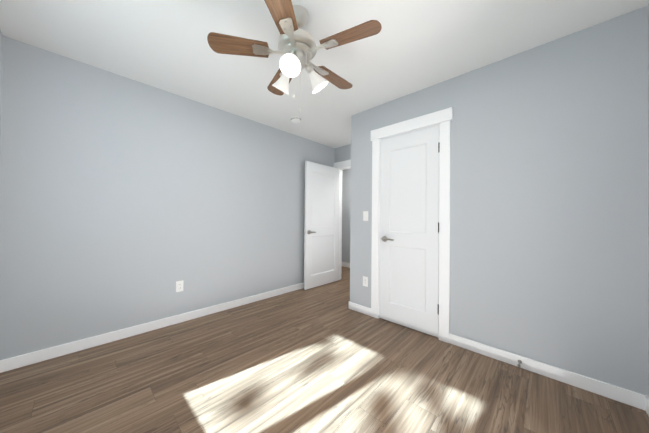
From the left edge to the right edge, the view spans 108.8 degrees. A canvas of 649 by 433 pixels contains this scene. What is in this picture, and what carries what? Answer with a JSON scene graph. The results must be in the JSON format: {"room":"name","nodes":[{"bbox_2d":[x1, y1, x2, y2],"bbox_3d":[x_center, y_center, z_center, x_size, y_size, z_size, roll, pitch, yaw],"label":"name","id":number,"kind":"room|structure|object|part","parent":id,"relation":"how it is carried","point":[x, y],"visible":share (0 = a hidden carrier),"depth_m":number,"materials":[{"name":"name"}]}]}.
{"room":"empty bedroom","nodes":[
{"label":"empty bedroom","id":0,"kind":"room"},
{"bbox_2d":[0,30,2,153],"bbox_3d":[-1.190,-0.094,0.473,3.565,2.440,0.150,0,-1,44],"label":"wall","id":1,"kind":"structure","parent":0,"point":[1,45],"depth_m":1.67,"materials":[{"name":"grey paint"}]},
{"bbox_2d":[0,359,3,372],"bbox_3d":[-1.145,1.083,0.525,3.270,0.088,0.014,0,-1,44],"label":"baseboard","id":2,"kind":"structure","parent":1,"relation":"attached to","point":[1,361],"depth_m":1.68,"materials":[{"name":"white wood"}]},
{"bbox_2d":[0,36,334,359],"bbox_3d":[-1.137,-0.072,3.030,0.115,2.440,3.925,0,-1,44],"label":"wall","id":3,"kind":"structure","parent":0,"point":[125,202],"depth_m":2.18,"materials":[{"name":"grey paint"}]},
{"bbox_2d":[4,283,303,371],"bbox_3d":[-1.088,1.104,2.988,0.014,0.088,3.660,0,-1,44],"label":"baseboard","id":4,"kind":"structure","parent":3,"relation":"attached to","point":[19,361],"depth_m":2.18,"materials":[{"name":"white wood"}]},
{"bbox_2d":[176,280,182,291],"bbox_3d":[-1.557,0.750,2.501,0.008,0.115,0.070,0,-1,44],"label":"electrical outlet","id":5,"kind":"object","parent":3,"relation":"attached to","point":[179,286],"visible":1,"depth_m":2.50,"materials":[{"name":"white plastic"}]},
{"bbox_2d":[0,266,648,432],"bbox_3d":[-0.075,1.215,2.722,5.050,0.120,4.975,0,-1,44],"label":"floor","id":6,"kind":"structure","parent":0,"point":[321,359],"depth_m":1.58,"materials":[{"name":"brown wood"}]},
{"bbox_2d":[0,0,648,147],"bbox_3d":[-0.052,-1.345,2.743,5.050,0.120,4.975,0,-1,44],"label":"ceiling","id":7,"kind":"structure","parent":0,"point":[411,46],"depth_m":1.72,"materials":[{"name":"white paint"}]},
{"bbox_2d":[207,0,381,112],"bbox_3d":[-0.145,-0.980,1.525,1.026,0.632,0.985,0,-1,44],"label":"fan","id":8,"kind":"object","parent":7,"relation":"hanging from","point":[298,48],"visible":1,"depth_m":1.41,"materials":[{"name":"brown wood"}]},
{"bbox_3d":[-0.523,-1.046,1.431,0.362,0.006,0.135,1,-11,-10],"label":"blade","id":9,"kind":"part","parent":8,"relation":"part of","materials":[{"name":"brown wood"}]},
{"bbox_3d":[-0.343,-1.041,1.806,0.135,0.006,0.362,13,-6,-28],"label":"blade","id":10,"kind":"part","parent":8,"relation":"part of","materials":[{"name":"brown wood"}]},
{"bbox_3d":[-0.290,-0.896,1.579,0.136,0.142,0.127,0,-1,44],"label":"lamp shade","id":11,"kind":"part","parent":8,"relation":"part of","materials":[{"name":"white glass"}]},
{"label":"blade","id":12,"kind":"part","parent":8,"relation":"part of","materials":[{"name":"brown wood"}]},
{"bbox_3d":[-0.191,-0.897,1.342,0.120,0.142,0.129,0,-1,44],"label":"lamp shade","id":13,"kind":"part","parent":8,"relation":"part of","materials":[{"name":"white glass"}]},
{"bbox_3d":[-0.192,-0.908,1.363,0.058,0.082,0.066,0,-1,44],"label":"light bulb","id":14,"kind":"part","parent":8,"relation":"part of","materials":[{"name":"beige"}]},
{"bbox_3d":[-0.102,-0.968,1.520,0.052,0.068,0.074,0,-1,44],"label":"light arm","id":15,"kind":"part","parent":8,"relation":"part of"},
{"bbox_3d":[-0.037,-0.894,1.544,0.124,0.142,0.133,0,-1,44],"label":"lamp shade","id":16,"kind":"part","parent":8,"relation":"part of","materials":[{"name":"white glass"}]},
{"bbox_3d":[0.070,-1.038,1.751,0.135,0.006,0.362,15,10,43],"label":"blade","id":17,"kind":"part","parent":8,"relation":"part of","materials":[{"name":"brown wood"}]},
{"bbox_3d":[0.145,-1.041,1.341,0.362,0.006,0.135,0,10,26],"label":"blade","id":18,"kind":"part","parent":8,"relation":"part of","materials":[{"name":"brown wood"}]},
{"bbox_2d":[291,116,300,122],"bbox_3d":[-0.373,-1.264,3.051,0.136,0.042,0.136,0,-1,44],"label":"smoke detector","id":19,"kind":"object","parent":7,"relation":"attached to","point":[295,119],"visible":1,"depth_m":3.01,"materials":[{"name":"white plastic"}]},
{"bbox_2d":[335,144,350,162],"bbox_3d":[0.604,-0.049,4.002,1.065,2.440,0.115,0,-1,44],"label":"wall","id":20,"kind":"structure","parent":0,"point":[342,153],"depth_m":4.19,"materials":[{"name":"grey paint"}]},
{"bbox_2d":[304,161,339,289],"bbox_3d":[-0.025,0.140,3.958,0.147,2.030,0.811,0,-1,44],"label":"entry door","id":21,"kind":"structure","parent":20,"relation":"in","point":[321,244],"depth_m":3.91,"materials":[{"name":"white wood"}]},
{"bbox_2d":[334,159,350,279],"bbox_3d":[0.576,0.089,4.027,1.048,2.164,0.163,0,-1,44],"label":"door frame","id":22,"kind":"structure","parent":20,"relation":"attached to","point":[343,164],"depth_m":4.21,"materials":[{"name":"white wood"}]},
{"bbox_2d":[342,169,350,262],"bbox_3d":[1.613,-0.036,4.492,5.050,2.440,0.115,0,-1,44],"label":"wall","id":23,"kind":"structure","parent":0,"point":[346,194],"depth_m":5.46,"materials":[{"name":"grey paint"}]},
{"bbox_2d":[342,262,349,267],"bbox_3d":[1.540,1.129,4.452,4.800,0.108,0.014,0,-1,44],"label":"baseboard","id":24,"kind":"structure","parent":23,"relation":"attached to","point":[345,264],"depth_m":5.43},
{"bbox_2d":[350,6,648,395],"bbox_3d":[1.178,-0.059,2.212,2.235,2.440,0.115,0,-1,44],"label":"wall","id":25,"kind":"structure","parent":0,"point":[548,203],"depth_m":1.69,"materials":[{"name":"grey paint"}]},
{"bbox_2d":[348,302,370,315],"bbox_3d":[0.436,1.116,2.811,0.306,0.088,0.014,0,-1,44],"label":"baseboard","id":26,"kind":"structure","parent":25,"relation":"attached to","point":[353,306],"depth_m":2.81,"materials":[{"name":"white wood"}]},
{"bbox_2d":[363,211,367,220],"bbox_3d":[0.488,-0.005,2.775,0.070,0.115,0.021,0,-1,44],"label":"light switch","id":27,"kind":"object","parent":25,"relation":"attached to","point":[365,215],"visible":1,"depth_m":2.78,"materials":[{"name":"white plastic"}]},
{"bbox_2d":[363,276,367,286],"bbox_3d":[0.486,0.775,2.773,0.070,0.115,0.008,0,-1,44],"label":"electrical outlet","id":28,"kind":"object","parent":25,"relation":"attached to","point":[365,281],"visible":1,"depth_m":2.77,"materials":[{"name":"white plastic"}]},
{"bbox_2d":[379,125,439,336],"bbox_3d":[0.876,0.136,2.444,0.640,2.030,0.147,0,-1,44],"label":"closet door","id":29,"kind":"structure","parent":25,"relation":"in","point":[409,229],"depth_m":2.41,"materials":[{"name":"white wood"}]},
{"bbox_3d":[0.691,0.250,2.556,0.157,0.066,0.056,0,-1,44],"label":"handle","id":30,"kind":"part","parent":29,"relation":"part of","materials":[{"name":"grey metal"}]},
{"bbox_2d":[371,107,452,342],"bbox_3d":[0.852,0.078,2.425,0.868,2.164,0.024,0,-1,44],"label":"trim","id":31,"kind":"structure","parent":25,"relation":"attached to","point":[443,117],"depth_m":2.19,"materials":[{"name":"white wood"}]},
{"bbox_2d":[449,333,639,408],"bbox_3d":[1.528,1.117,1.770,1.056,0.088,0.014,0,-1,44],"label":"baseboard","id":32,"kind":"structure","parent":25,"relation":"attached to","point":[625,396],"depth_m":1.65,"materials":[{"name":"white wood"}]},
{"bbox_2d":[647,3,648,388],"bbox_3d":[1.710,-0.064,1.042,0.150,2.440,4.975,0,-1,44],"label":"wall","id":33,"kind":"structure","parent":0,"point":[648,185],"depth_m":1.39,"materials":[{"name":"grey paint"}]},
{"bbox_2d":[640,394,648,415],"bbox_3d":[0.991,1.101,0.407,0.014,0.088,2.730,0,-1,44],"label":"baseboard","id":34,"kind":"structure","parent":33,"relation":"attached to","point":[644,400],"depth_m":1.39,"materials":[{"name":"white wood"}]}
]}

